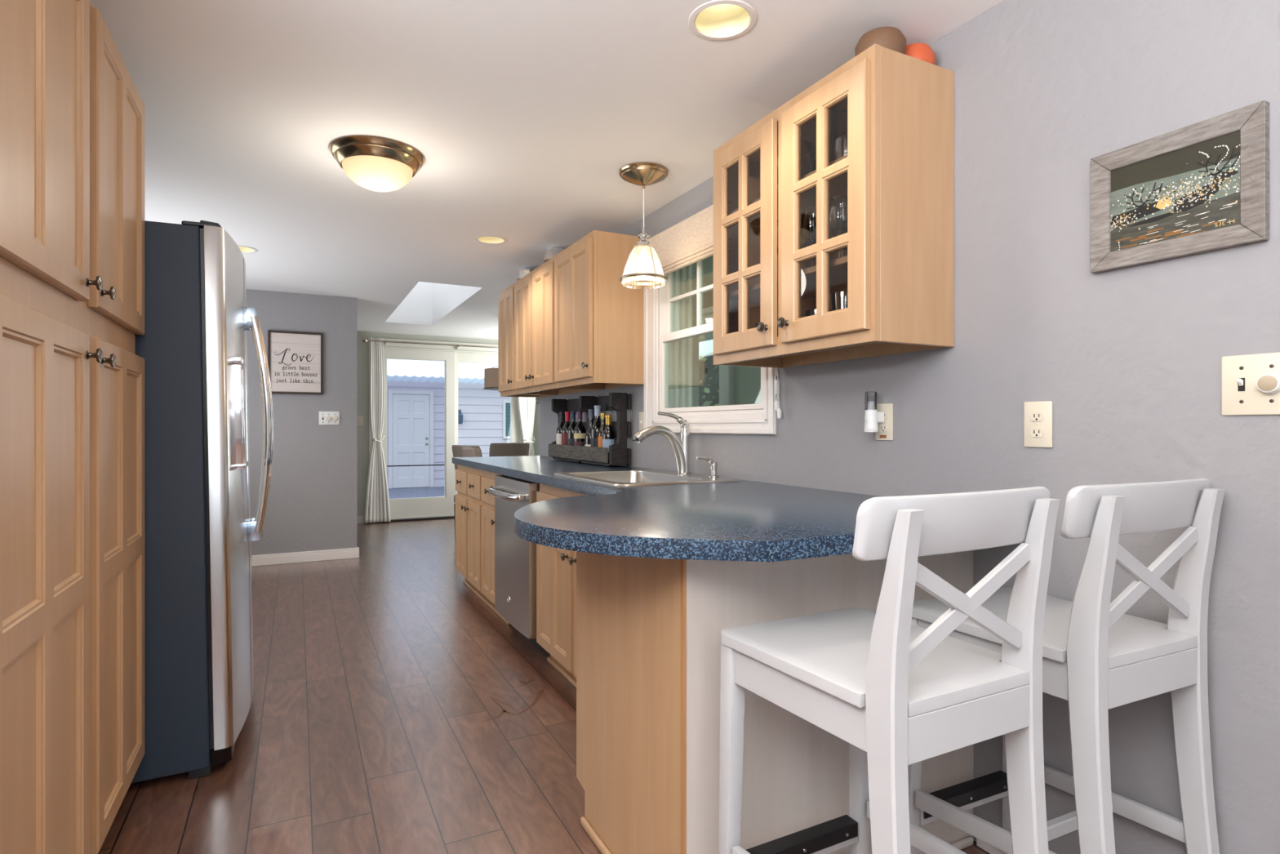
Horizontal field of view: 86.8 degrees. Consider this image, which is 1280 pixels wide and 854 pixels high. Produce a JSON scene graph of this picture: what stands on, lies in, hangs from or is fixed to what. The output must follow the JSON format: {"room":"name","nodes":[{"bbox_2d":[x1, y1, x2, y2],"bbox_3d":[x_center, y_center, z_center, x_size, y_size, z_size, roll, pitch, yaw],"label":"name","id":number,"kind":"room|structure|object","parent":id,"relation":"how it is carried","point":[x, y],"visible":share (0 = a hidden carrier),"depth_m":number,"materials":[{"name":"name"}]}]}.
{"room":"kitchen","nodes":[
{"label":"kitchen","id":0,"kind":"room"},
{"bbox_2d":[246,288,356,555],"bbox_3d":[-3.189,0.007,5.570,1.584,2.253,0.121,0,0,-27],"label":"wall","id":1,"kind":"structure","parent":0,"point":[312,505],"depth_m":5.70,"materials":[{"name":"grey paint"}]},
{"bbox_2d":[267,329,323,394],"bbox_3d":[-2.871,-0.535,5.649,0.409,0.521,0.024,0,0,-27],"label":"framed sign","id":2,"kind":"object","parent":1,"relation":"attached to","point":[295,358],"visible":0.98,"depth_m":5.65,"materials":[{"name":"black"}]},
{"bbox_2d":[251,547,359,566],"bbox_3d":[-2.798,1.090,5.691,0.812,0.088,0.014,0,0,-27],"label":"baseboard","id":3,"kind":"structure","parent":1,"relation":"attached to","point":[351,553],"depth_m":5.68,"materials":[{"name":"white paint"}]},
{"bbox_2d":[319,411,339,424],"bbox_3d":[-2.645,-0.075,5.765,0.160,0.113,0.022,0,0,-27],"label":"dimmer switch plate","id":4,"kind":"object","parent":1,"relation":"attached to","point":[325,417],"visible":1,"depth_m":5.77,"materials":[{"name":"white plastic"}]},
{"bbox_2d":[356,331,539,519],"bbox_3d":[-3.143,0.007,8.116,4.230,2.253,0.119,0,0,-27],"label":"wall","id":5,"kind":"structure","parent":0,"point":[362,348],"depth_m":8.00,"materials":[{"name":"grey paint"}]},
{"bbox_2d":[356,416,363,426],"bbox_3d":[-3.295,-0.070,7.964,0.078,0.117,0.014,0,0,-27],"label":"wall switch","id":6,"kind":"object","parent":5,"relation":"attached to","point":[359,419],"visible":0.79,"depth_m":7.96,"materials":[{"name":"beige plastic"}]},
{"bbox_2d":[356,515,368,523],"bbox_3d":[-3.315,1.090,7.953,0.315,0.088,0.015,0,0,-27],"label":"baseboard","id":7,"kind":"structure","parent":5,"relation":"attached to","point":[360,519],"depth_m":7.96,"materials":[{"name":"white paint"}]},
{"bbox_2d":[362,337,497,349],"bbox_3d":[-2.269,-1.006,8.388,2.185,0.070,0.139,0,0,-27],"label":"curtain rod","id":8,"kind":"object","parent":5,"relation":"attached to","point":[365,340],"visible":0.82,"depth_m":8.17,"materials":[{"name":"silver metal"}]},
{"bbox_2d":[364,337,391,523],"bbox_3d":[-3.077,0.035,7.947,0.298,2.173,0.173,0,0,-27],"label":"curtain","id":9,"kind":"object","parent":8,"relation":"hanging from","point":[377,509],"visible":1,"depth_m":7.97,"materials":[{"name":"white fabric"}]},
{"bbox_2d":[517,396,535,455],"bbox_3d":[-1.434,0.048,8.779,0.344,2.148,0.174,0,0,-27],"label":"curtain","id":10,"kind":"object","parent":8,"relation":"hanging from","point":[526,405],"visible":0.34,"depth_m":8.80,"materials":[{"name":"white fabric"}]},
{"bbox_2d":[368,337,522,522],"bbox_3d":[-2.369,0.039,8.502,1.960,2.190,0.190,0,0,-27],"label":"door","id":11,"kind":"structure","parent":5,"relation":"in","point":[437,507],"depth_m":8.43,"materials":[{"name":"white paint"}]},
{"bbox_2d":[97,518,989,853],"bbox_3d":[-0.745,1.164,2.997,4.580,0.060,11.420,0,0,-27],"label":"floor","id":12,"kind":"structure","parent":0,"point":[393,710],"depth_m":2.51,"materials":[{"name":"brown wood"}]},
{"bbox_2d":[0,0,144,853],"bbox_3d":[-1.506,0.061,1.432,0.608,2.145,1.206,0,0,-27],"label":"pantry cabinet","id":13,"kind":"object","parent":12,"relation":"on","point":[72,110],"visible":1,"depth_m":1.43,"materials":[{"name":"brown wood"}]},
{"bbox_2d":[130,220,273,783],"bbox_3d":[-1.834,0.234,2.464,0.886,1.802,0.900,-1,0,-27],"label":"refrigerator","id":14,"kind":"object","parent":12,"relation":"on","point":[200,529],"visible":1,"depth_m":2.17,"materials":[{"name":"silver metal"}]},
{"bbox_2d":[452,444,479,545],"bbox_3d":[-1.489,0.653,6.438,0.518,0.962,0.480,0,0,-40],"label":"dining chair","id":15,"kind":"object","parent":12,"relation":"on","point":[456,449],"visible":0.16,"depth_m":6.34,"materials":[{"name":"brown fabric"}]},
{"bbox_2d":[461,446,482,457],"bbox_3d":[-1.256,0.653,5.800,0.518,0.962,0.480,0,0,-24],"label":"dining chair","id":16,"kind":"object","parent":12,"relation":"on","point":[467,451],"visible":0.2,"depth_m":5.53,"materials":[{"name":"brown fabric"}]},
{"bbox_2d":[455,464,492,607],"bbox_3d":[-0.899,0.699,4.703,0.662,0.871,0.768,0,0,-27],"label":"base cabinet","id":17,"kind":"object","parent":12,"relation":"on","point":[468,503],"visible":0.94,"depth_m":4.50,"materials":[{"name":"brown wood"}]},
{"bbox_2d":[480,470,510,624],"bbox_3d":[-0.629,0.699,4.171,0.662,0.871,0.420,0,0,-27],"label":"base cabinet","id":18,"kind":"object","parent":12,"relation":"on","point":[487,511],"visible":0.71,"depth_m":4.07,"materials":[{"name":"brown wood"}]},
{"bbox_2d":[488,442,529,456],"bbox_3d":[-1.539,0.653,7.518,0.480,0.962,0.518,0,0,-44],"label":"dining chair","id":19,"kind":"object","parent":12,"relation":"on","point":[506,449],"visible":0.23,"depth_m":7.31,"materials":[{"name":"brown fabric"}]},
{"bbox_2d":[488,475,550,657],"bbox_3d":[-0.432,0.700,3.662,0.700,0.868,0.632,0,0,-27],"label":"dishwasher","id":20,"kind":"object","parent":12,"relation":"on","point":[515,557],"visible":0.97,"depth_m":3.44,"materials":[{"name":"silver metal"}]},
{"bbox_2d":[536,483,589,688],"bbox_3d":[-0.001,0.699,2.930,0.662,0.871,1.028,0,0,-27],"label":"base cabinet","id":21,"kind":"object","parent":12,"relation":"on","point":[556,568],"visible":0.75,"depth_m":3.01,"materials":[{"name":"brown wood"}]},
{"bbox_2d":[452,455,879,561],"bbox_3d":[-0.411,0.240,3.162,1.185,0.041,3.952,0,0,-27],"label":"countertop","id":22,"kind":"structure","parent":21,"relation":"on","point":[742,520],"depth_m":1.64,"materials":[{"name":"laminate"}]},
{"bbox_2d":[548,392,631,466],"bbox_3d":[-0.336,0.015,4.161,0.126,0.408,1.024,0,0,-27],"label":"wine rack","id":23,"kind":"object","parent":22,"relation":"on","point":[620,455],"visible":0.84,"depth_m":3.91,"materials":[{"name":"brown wood"}]},
{"bbox_2d":[555,411,564,457],"bbox_3d":[-0.522,0.051,4.522,0.073,0.306,0.073,0,0,-27],"label":"bottle","id":24,"kind":"object","parent":23,"relation":"in","point":[558,435],"visible":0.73,"depth_m":4.50,"materials":[{"name":"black glass"}]},
{"bbox_2d":[561,411,569,444],"bbox_3d":[-0.475,0.052,4.428,0.075,0.304,0.075,0,0,-27],"label":"bottle","id":25,"kind":"object","parent":23,"relation":"in","point":[564,431],"visible":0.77,"depth_m":4.40,"materials":[{"name":"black glass"}]},
{"bbox_2d":[567,411,576,445],"bbox_3d":[-0.427,0.052,4.335,0.075,0.304,0.075,0,0,-27],"label":"bottle","id":26,"kind":"object","parent":23,"relation":"in","point":[571,427],"visible":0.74,"depth_m":4.31,"materials":[{"name":"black glass"}]},
{"bbox_2d":[573,410,586,445],"bbox_3d":[-0.376,0.052,4.232,0.077,0.304,0.077,0,0,-27],"label":"bottle","id":27,"kind":"object","parent":23,"relation":"in","point":[580,431],"visible":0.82,"depth_m":4.21,"materials":[{"name":"black glass"}]},
{"bbox_2d":[584,408,594,461],"bbox_3d":[-0.294,0.048,4.072,0.075,0.311,0.075,0,0,-27],"label":"bottle","id":28,"kind":"object","parent":23,"relation":"in","point":[588,436],"visible":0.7,"depth_m":4.05,"materials":[{"name":"black glass"}]},
{"bbox_2d":[591,404,600,462],"bbox_3d":[-0.250,0.038,3.985,0.081,0.331,0.081,0,0,-27],"label":"bottle","id":29,"kind":"object","parent":23,"relation":"in","point":[595,428],"visible":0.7,"depth_m":3.96,"materials":[{"name":"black glass"}]},
{"bbox_2d":[597,412,606,447],"bbox_3d":[-0.213,0.061,3.911,0.061,0.286,0.061,0,0,-27],"label":"bottle","id":30,"kind":"object","parent":23,"relation":"in","point":[602,425],"visible":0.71,"depth_m":3.90,"materials":[{"name":"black glass"}]},
{"bbox_2d":[602,414,614,462],"bbox_3d":[-0.179,0.067,3.844,0.069,0.273,0.069,0,0,-27],"label":"bottle","id":31,"kind":"object","parent":23,"relation":"in","point":[608,436],"visible":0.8,"depth_m":3.82,"materials":[{"name":"black glass"}]},
{"bbox_2d":[554,469,740,485],"bbox_3d":[0.006,0.306,2.957,0.575,0.186,0.746,0,0,-27],"label":"sink","id":32,"kind":"object","parent":22,"relation":"in","point":[641,477],"visible":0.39,"depth_m":3.08,"materials":[{"name":"silver metal"}]},
{"bbox_2d":[696,456,719,476],"bbox_3d":[0.287,0.168,2.870,0.107,0.088,0.044,0,0,-27],"label":"soap dispenser","id":33,"kind":"object","parent":32,"relation":"on","point":[713,464],"visible":1,"depth_m":2.87,"materials":[{"name":"silver metal"}]},
{"bbox_2d":[631,411,691,473],"bbox_3d":[0.100,0.071,3.045,0.298,0.282,0.058,0,0,-27],"label":"faucet","id":34,"kind":"object","parent":22,"relation":"on","point":[681,449],"visible":1,"depth_m":3.07,"materials":[{"name":"silver metal"}]},
{"bbox_2d":[576,550,973,853],"bbox_3d":[0.360,0.699,1.915,0.936,0.871,0.639,0,0,-27],"label":"base cabinet","id":35,"kind":"object","parent":12,"relation":"on","point":[648,629],"visible":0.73,"depth_m":1.58,"materials":[{"name":"brown wood"}]},
{"bbox_2d":[718,486,1059,853],"bbox_3d":[0.444,0.619,1.252,0.449,1.030,0.498,0,0,-27],"label":"bar stool","id":36,"kind":"object","parent":12,"relation":"on","point":[901,693],"visible":1,"depth_m":1.13,"materials":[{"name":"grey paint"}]},
{"bbox_2d":[907,478,1225,853],"bbox_3d":[0.889,0.619,1.450,0.449,1.030,0.498,0,0,-25],"label":"bar stool","id":37,"kind":"object","parent":12,"relation":"on","point":[1098,658],"visible":0.9,"depth_m":1.31,"materials":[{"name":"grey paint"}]},
{"bbox_2d":[89,0,1004,339],"bbox_3d":[-0.745,-1.130,2.997,4.580,0.020,11.420,0,0,-27],"label":"ceiling","id":38,"kind":"structure","parent":0,"point":[524,117],"depth_m":2.40,"materials":[{"name":"white paint"}]},
{"bbox_2d":[237,244,257,253],"bbox_3d":[-2.509,-1.169,4.255,0.190,0.105,0.190,0,0,-27],"label":"recessed light","id":39,"kind":"object","parent":38,"relation":"in","point":[244,249],"visible":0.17,"depth_m":4.32,"materials":[{"name":"white paint"}]},
{"bbox_2d":[328,135,424,191],"bbox_3d":[-1.075,-1.048,2.779,0.366,0.143,0.366,0,0,-27],"label":"ceiling lamp","id":40,"kind":"object","parent":38,"relation":"attached to","point":[375,163],"visible":1,"depth_m":2.68,"materials":[{"name":"white glass"}]},
{"bbox_2d":[386,281,479,323],"bbox_3d":[-1.992,-1.484,6.328,0.533,0.688,2.290,0,0,-27],"label":"skylight window","id":41,"kind":"structure","parent":38,"relation":"attached to","point":[427,302],"depth_m":7.31,"materials":[{"name":"white glass"}]},
{"bbox_2d":[483,365,497,390],"bbox_3d":[-1.386,-0.752,6.921,0.426,0.734,0.426,0,0,-27],"label":"pendant lamp","id":42,"kind":"object","parent":38,"relation":"hanging from","point":[491,375],"visible":0.29,"depth_m":6.75,"materials":[{"name":"beige fabric"}]},
{"bbox_2d":[483,386,497,390],"bbox_3d":[-1.386,-0.390,6.921,0.426,0.010,0.426,0,0,-27],"label":"diffuser","id":43,"kind":"object","parent":42,"relation":"attached to","point":[485,388],"depth_m":6.86,"materials":[{"name":"brown plastic"}]},
{"bbox_2d":[475,235,506,244],"bbox_3d":[-0.889,-1.169,4.045,0.190,0.105,0.190,0,0,-27],"label":"recessed light","id":44,"kind":"object","parent":38,"relation":"in","point":[489,239],"visible":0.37,"depth_m":4.10,"materials":[{"name":"white paint"}]},
{"bbox_2d":[618,161,668,288],"bbox_3d":[0.016,-0.871,2.968,0.220,0.496,0.220,0,0,-27],"label":"pendant lamp","id":45,"kind":"object","parent":38,"relation":"hanging from","point":[643,174],"visible":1,"depth_m":2.94,"materials":[{"name":"white glass"}]},
{"bbox_2d":[688,0,757,39],"bbox_3d":[0.227,-1.169,1.864,0.190,0.105,0.190,0,0,-27],"label":"recessed light","id":46,"kind":"object","parent":38,"relation":"in","point":[713,20],"visible":0.94,"depth_m":1.92,"materials":[{"name":"white paint"}]},
{"bbox_2d":[539,0,1279,853],"bbox_3d":[1.021,0.007,1.842,0.174,2.253,7.563,0,0,-27],"label":"wall","id":47,"kind":"structure","parent":0,"point":[1128,361],"depth_m":1.60,"materials":[{"name":"grey paint"}]},
{"bbox_2d":[497,281,555,397],"bbox_3d":[-0.832,-0.615,4.912,0.353,0.778,0.408,0,0,-27],"label":"upper cabinet","id":48,"kind":"object","parent":47,"relation":"attached to","point":[506,298],"visible":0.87,"depth_m":4.83,"materials":[{"name":"brown wood"}]},
{"bbox_2d":[515,268,533,280],"bbox_3d":[-0.786,-1.058,4.781,0.180,0.106,0.176,0,0,-27],"label":"glass dish","id":49,"kind":"object","parent":48,"relation":"on","point":[520,273],"visible":0.39,"depth_m":4.70,"materials":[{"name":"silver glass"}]},
{"bbox_2d":[514,254,601,395],"bbox_3d":[-0.555,-0.615,4.367,0.353,0.778,0.812,0,0,-27],"label":"upper cabinet","id":50,"kind":"object","parent":47,"relation":"attached to","point":[534,293],"visible":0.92,"depth_m":4.25,"materials":[{"name":"brown wood"}]},
{"bbox_2d":[543,247,565,262],"bbox_3d":[-0.515,-1.061,4.246,0.180,0.112,0.180,0,0,-27],"label":"glass dish","id":51,"kind":"object","parent":50,"relation":"on","point":[551,252],"visible":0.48,"depth_m":4.17,"materials":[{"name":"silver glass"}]},
{"bbox_2d":[554,230,647,389],"bbox_3d":[-0.245,-0.615,3.755,0.353,0.778,0.556,0,0,-27],"label":"upper cabinet","id":52,"kind":"object","parent":47,"relation":"attached to","point":[599,320],"visible":0.96,"depth_m":3.54,"materials":[{"name":"brown wood"}]},
{"bbox_2d":[639,411,644,431],"bbox_3d":[0.006,-0.024,3.630,0.018,0.115,0.070,0,0,-27],"label":"wall switch","id":53,"kind":"object","parent":47,"relation":"attached to","point":[641,414],"visible":0.58,"depth_m":3.63,"materials":[{"name":"beige plastic"}]},
{"bbox_2d":[644,255,776,434],"bbox_3d":[0.365,-0.465,3.146,0.226,0.988,1.088,0,0,-27],"label":"window","id":54,"kind":"structure","parent":47,"relation":"in","point":[682,379],"depth_m":3.22,"materials":[{"name":"white paint"}]},
{"bbox_2d":[637,204,782,418],"bbox_3d":[0.260,-0.497,3.069,0.039,0.933,1.160,0,0,-27],"label":"blind","id":55,"kind":"object","parent":54,"relation":"attached to","point":[690,241],"visible":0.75,"depth_m":3.13,"materials":[{"name":"white fabric"}]},
{"bbox_2d":[713,43,954,368],"bbox_3d":[0.555,-0.615,2.175,0.353,0.778,0.772,0,0,-27],"label":"upper cabinet","id":56,"kind":"object","parent":47,"relation":"attached to","point":[894,164],"visible":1,"depth_m":1.90,"materials":[{"name":"brown wood"}]},
{"bbox_2d":[728,154,847,303],"bbox_3d":[0.588,-0.619,2.191,0.260,0.305,0.733,0,0,-27],"label":"shelf","id":57,"kind":"object","parent":56,"relation":"attached to","point":[838,185],"depth_m":2.32,"materials":[{"name":"brown wood"}]},
{"bbox_2d":[777,140,816,185],"bbox_3d":[0.520,-0.855,2.292,0.170,0.165,0.170,0,0,-27],"label":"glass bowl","id":58,"kind":"object","parent":56,"relation":"on","point":[811,147],"visible":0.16,"depth_m":2.23,"materials":[{"name":"clear glass"}]},
{"bbox_2d":[802,227,808,248],"bbox_3d":[0.542,-0.586,2.360,0.086,0.200,0.086,0,0,-27],"label":"goblet","id":59,"kind":"object","parent":56,"relation":"on","point":[804,245],"visible":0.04,"depth_m":2.33,"materials":[{"name":"clear glass"}]},
{"bbox_2d":[800,205,816,266],"bbox_3d":[0.543,-0.586,2.136,0.086,0.200,0.086,0,0,-27],"label":"goblet","id":60,"kind":"object","parent":56,"relation":"on","point":[807,242],"visible":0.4,"depth_m":2.12,"materials":[{"name":"clear glass"}]},
{"bbox_2d":[800,158,816,170],"bbox_3d":[0.534,-0.809,2.176,0.082,0.075,0.082,0,0,-27],"label":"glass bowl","id":61,"kind":"object","parent":56,"relation":"on","point":[815,160],"visible":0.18,"depth_m":2.14,"materials":[{"name":"clear glass"}]},
{"bbox_2d":[804,309,831,316],"bbox_3d":[0.552,-0.321,2.096,0.082,0.075,0.082,0,0,-27],"label":"glass","id":62,"kind":"object","parent":56,"relation":"in","point":[807,312],"visible":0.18,"depth_m":2.08,"materials":[{"name":"clear glass"}]},
{"bbox_2d":[805,216,831,239],"bbox_3d":[0.592,-0.586,2.239,0.086,0.200,0.086,0,0,-27],"label":"goblet","id":63,"kind":"object","parent":56,"relation":"on","point":[808,231],"visible":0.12,"depth_m":2.22,"materials":[{"name":"clear glass"}]},
{"bbox_2d":[831,291,843,311],"bbox_3d":[0.602,-0.339,1.998,0.074,0.110,0.074,0,0,-27],"label":"tumbler","id":64,"kind":"object","parent":56,"relation":"in","point":[833,300],"visible":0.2,"depth_m":1.99,"materials":[{"name":"clear glass"}]},
{"bbox_2d":[829,104,847,162],"bbox_3d":[0.645,-0.879,2.040,0.157,0.215,0.120,0,0,39],"label":"glass pitcher","id":65,"kind":"object","parent":56,"relation":"on","point":[835,116],"visible":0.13,"depth_m":2.03,"materials":[{"name":"clear glass"}]},
{"bbox_2d":[829,195,847,257],"bbox_3d":[0.602,-0.586,2.042,0.086,0.200,0.086,0,0,-27],"label":"goblet","id":66,"kind":"object","parent":56,"relation":"on","point":[833,232],"visible":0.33,"depth_m":2.03,"materials":[{"name":"clear glass"}]},
{"bbox_2d":[831,206,847,255],"bbox_3d":[0.650,-0.586,2.146,0.086,0.200,0.086,0,0,-27],"label":"goblet","id":67,"kind":"object","parent":56,"relation":"on","point":[835,215],"visible":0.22,"depth_m":2.13,"materials":[{"name":"clear glass"}]},
{"bbox_2d":[840,297,845,309],"bbox_3d":[0.655,-0.339,2.092,0.074,0.110,0.074,0,0,-27],"label":"tumbler","id":68,"kind":"object","parent":56,"relation":"in","point":[842,301],"visible":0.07,"depth_m":2.08,"materials":[{"name":"glass"}]},
{"bbox_2d":[854,26,906,56],"bbox_3d":[0.672,-1.054,1.893,0.136,0.097,0.136,0,0,-27],"label":"bowl","id":69,"kind":"object","parent":56,"relation":"on","point":[888,37],"visible":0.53,"depth_m":1.84,"materials":[{"name":"brown ceramic"}]},
{"bbox_2d":[905,43,936,64],"bbox_3d":[0.786,-1.049,1.956,0.128,0.088,0.128,0,0,-27],"label":"bowl","id":70,"kind":"object","parent":56,"relation":"on","point":[922,51],"visible":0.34,"depth_m":1.90,"materials":[{"name":"orange ceramic"}]},
{"bbox_2d":[863,391,884,431],"bbox_3d":[0.733,-0.049,2.127,0.062,0.129,0.043,0,0,-27],"label":"night light","id":71,"kind":"object","parent":47,"relation":"attached to","point":[872,416],"visible":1,"depth_m":2.11,"materials":[{"name":"white plastic"}]},
{"bbox_2d":[875,403,893,440],"bbox_3d":[0.769,-0.016,2.135,0.009,0.116,0.070,0,0,-27],"label":"wall outlet","id":72,"kind":"object","parent":47,"relation":"attached to","point":[885,432],"visible":0.85,"depth_m":2.12,"materials":[{"name":"beige plastic"}]},
{"bbox_2d":[879,424,888,431],"bbox_3d":[0.767,0.004,2.133,0.003,0.025,0.034,0,0,-27],"label":"socket","id":73,"kind":"object","parent":72,"relation":"attached to","point":[882,428],"depth_m":2.13,"materials":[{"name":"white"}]},
{"bbox_2d":[884,411,888,419],"bbox_3d":[0.767,-0.036,2.133,0.003,0.025,0.034,0,0,-27],"label":"socket","id":74,"kind":"object","parent":72,"relation":"attached to","point":[886,413],"depth_m":2.12,"materials":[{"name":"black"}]},
{"bbox_2d":[976,837,1002,853],"bbox_3d":[1.747,1.096,0.199,0.014,0.076,3.675,0,0,-27],"label":"baseboard","id":75,"kind":"structure","parent":47,"relation":"attached to","point":[984,846],"depth_m":1.80,"materials":[{"name":"white paint"}]},
{"bbox_2d":[1023,400,1052,447],"bbox_3d":[0.994,-0.006,1.692,0.009,0.115,0.072,0,0,-27],"label":"wall outlet","id":76,"kind":"object","parent":47,"relation":"attached to","point":[1037,415],"visible":1,"depth_m":1.69,"materials":[{"name":"beige plastic"}]},
{"bbox_2d":[1030,426,1044,437],"bbox_3d":[0.991,0.013,1.690,0.003,0.025,0.034,0,0,-27],"label":"socket","id":77,"kind":"object","parent":76,"relation":"attached to","point":[1035,432],"depth_m":1.69,"materials":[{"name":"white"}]},
{"bbox_2d":[1030,411,1044,421],"bbox_3d":[0.991,-0.026,1.690,0.003,0.025,0.034,0,0,-27],"label":"socket","id":78,"kind":"object","parent":76,"relation":"attached to","point":[1034,415],"depth_m":1.69,"materials":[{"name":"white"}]},
{"bbox_2d":[1090,100,1269,273],"bbox_3d":[1.121,-0.488,1.428,0.020,0.264,0.317,0,0,-27],"label":"framed painting","id":79,"kind":"object","parent":47,"relation":"attached to","point":[1203,186],"visible":1,"depth_m":1.41,"materials":[{"name":"paint"}]},
{"bbox_2d":[1222,351,1279,415],"bbox_3d":[1.187,-0.082,1.294,0.024,0.118,0.130,0,0,-27],"label":"dimmer switch plate","id":80,"kind":"object","parent":47,"relation":"attached to","point":[1251,383],"visible":1,"depth_m":1.31,"materials":[{"name":"beige plastic"}]},
{"bbox_3d":[14.476,1.484,6.719,28.100,0.100,18.900,0,0,-27],"label":"floor","id":81,"kind":"structure","parent":0,"visible":0},
{"bbox_3d":[0.630,-0.086,5.925,2.520,3.040,8.000,0,0,-27],"label":"porch","id":82,"kind":"object","parent":81,"relation":"on","visible":0},
{"bbox_2d":[386,358,497,383],"bbox_3d":[-3.556,-1.261,11.297,11.868,0.680,5.510,0,0,-27],"label":"roof","id":83,"kind":"structure","parent":82,"relation":"on","point":[397,370],"depth_m":12.91,"materials":[{"name":"white"}]},
{"label":"outside","id":84,"kind":"structure","parent":0,"visible":0},
{"bbox_2d":[388,486,444,498],"bbox_3d":[-3.466,1.290,11.265,12.000,0.088,5.770,0,0,-27],"label":"deck","id":85,"kind":"object","parent":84,"point":[412,492],"visible":0.09,"depth_m":12.84,"materials":[{"name":"grey wood"}]},
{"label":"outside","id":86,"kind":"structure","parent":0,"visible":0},
{"bbox_3d":[-8.821,1.484,22.940,55.000,0.100,31.100,0,0,-27],"label":"floor","id":87,"kind":"structure","parent":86,"visible":0},
{"bbox_2d":[386,379,510,488],"bbox_3d":[-4.816,-0.316,13.929,14.000,3.500,0.196,0,0,-27],"label":"wall","id":88,"kind":"structure","parent":87,"relation":"on","point":[482,410],"depth_m":14.41,"materials":[{"name":"white"}]},
{"bbox_2d":[388,389,433,488],"bbox_3d":[-4.674,0.246,13.849,0.890,1.995,0.077,0,0,-27],"label":"door","id":89,"kind":"structure","parent":88,"relation":"in","point":[411,412],"depth_m":13.86,"materials":[{"name":"white paint"}]},
{"bbox_2d":[457,409,462,423],"bbox_3d":[-3.788,-0.216,14.246,0.150,0.300,0.167,0,0,-27],"label":"wall lantern","id":90,"kind":"object","parent":88,"relation":"attached to","point":[460,415],"visible":0.88,"depth_m":14.20,"materials":[{"name":"blue metal"}]},
{"bbox_2d":[502,400,510,438],"bbox_3d":[-2.728,-0.166,14.853,0.560,0.840,0.045,0,0,-27],"label":"window","id":91,"kind":"structure","parent":88,"relation":"in","point":[506,412],"depth_m":14.76,"materials":[{"name":"clear glass"}]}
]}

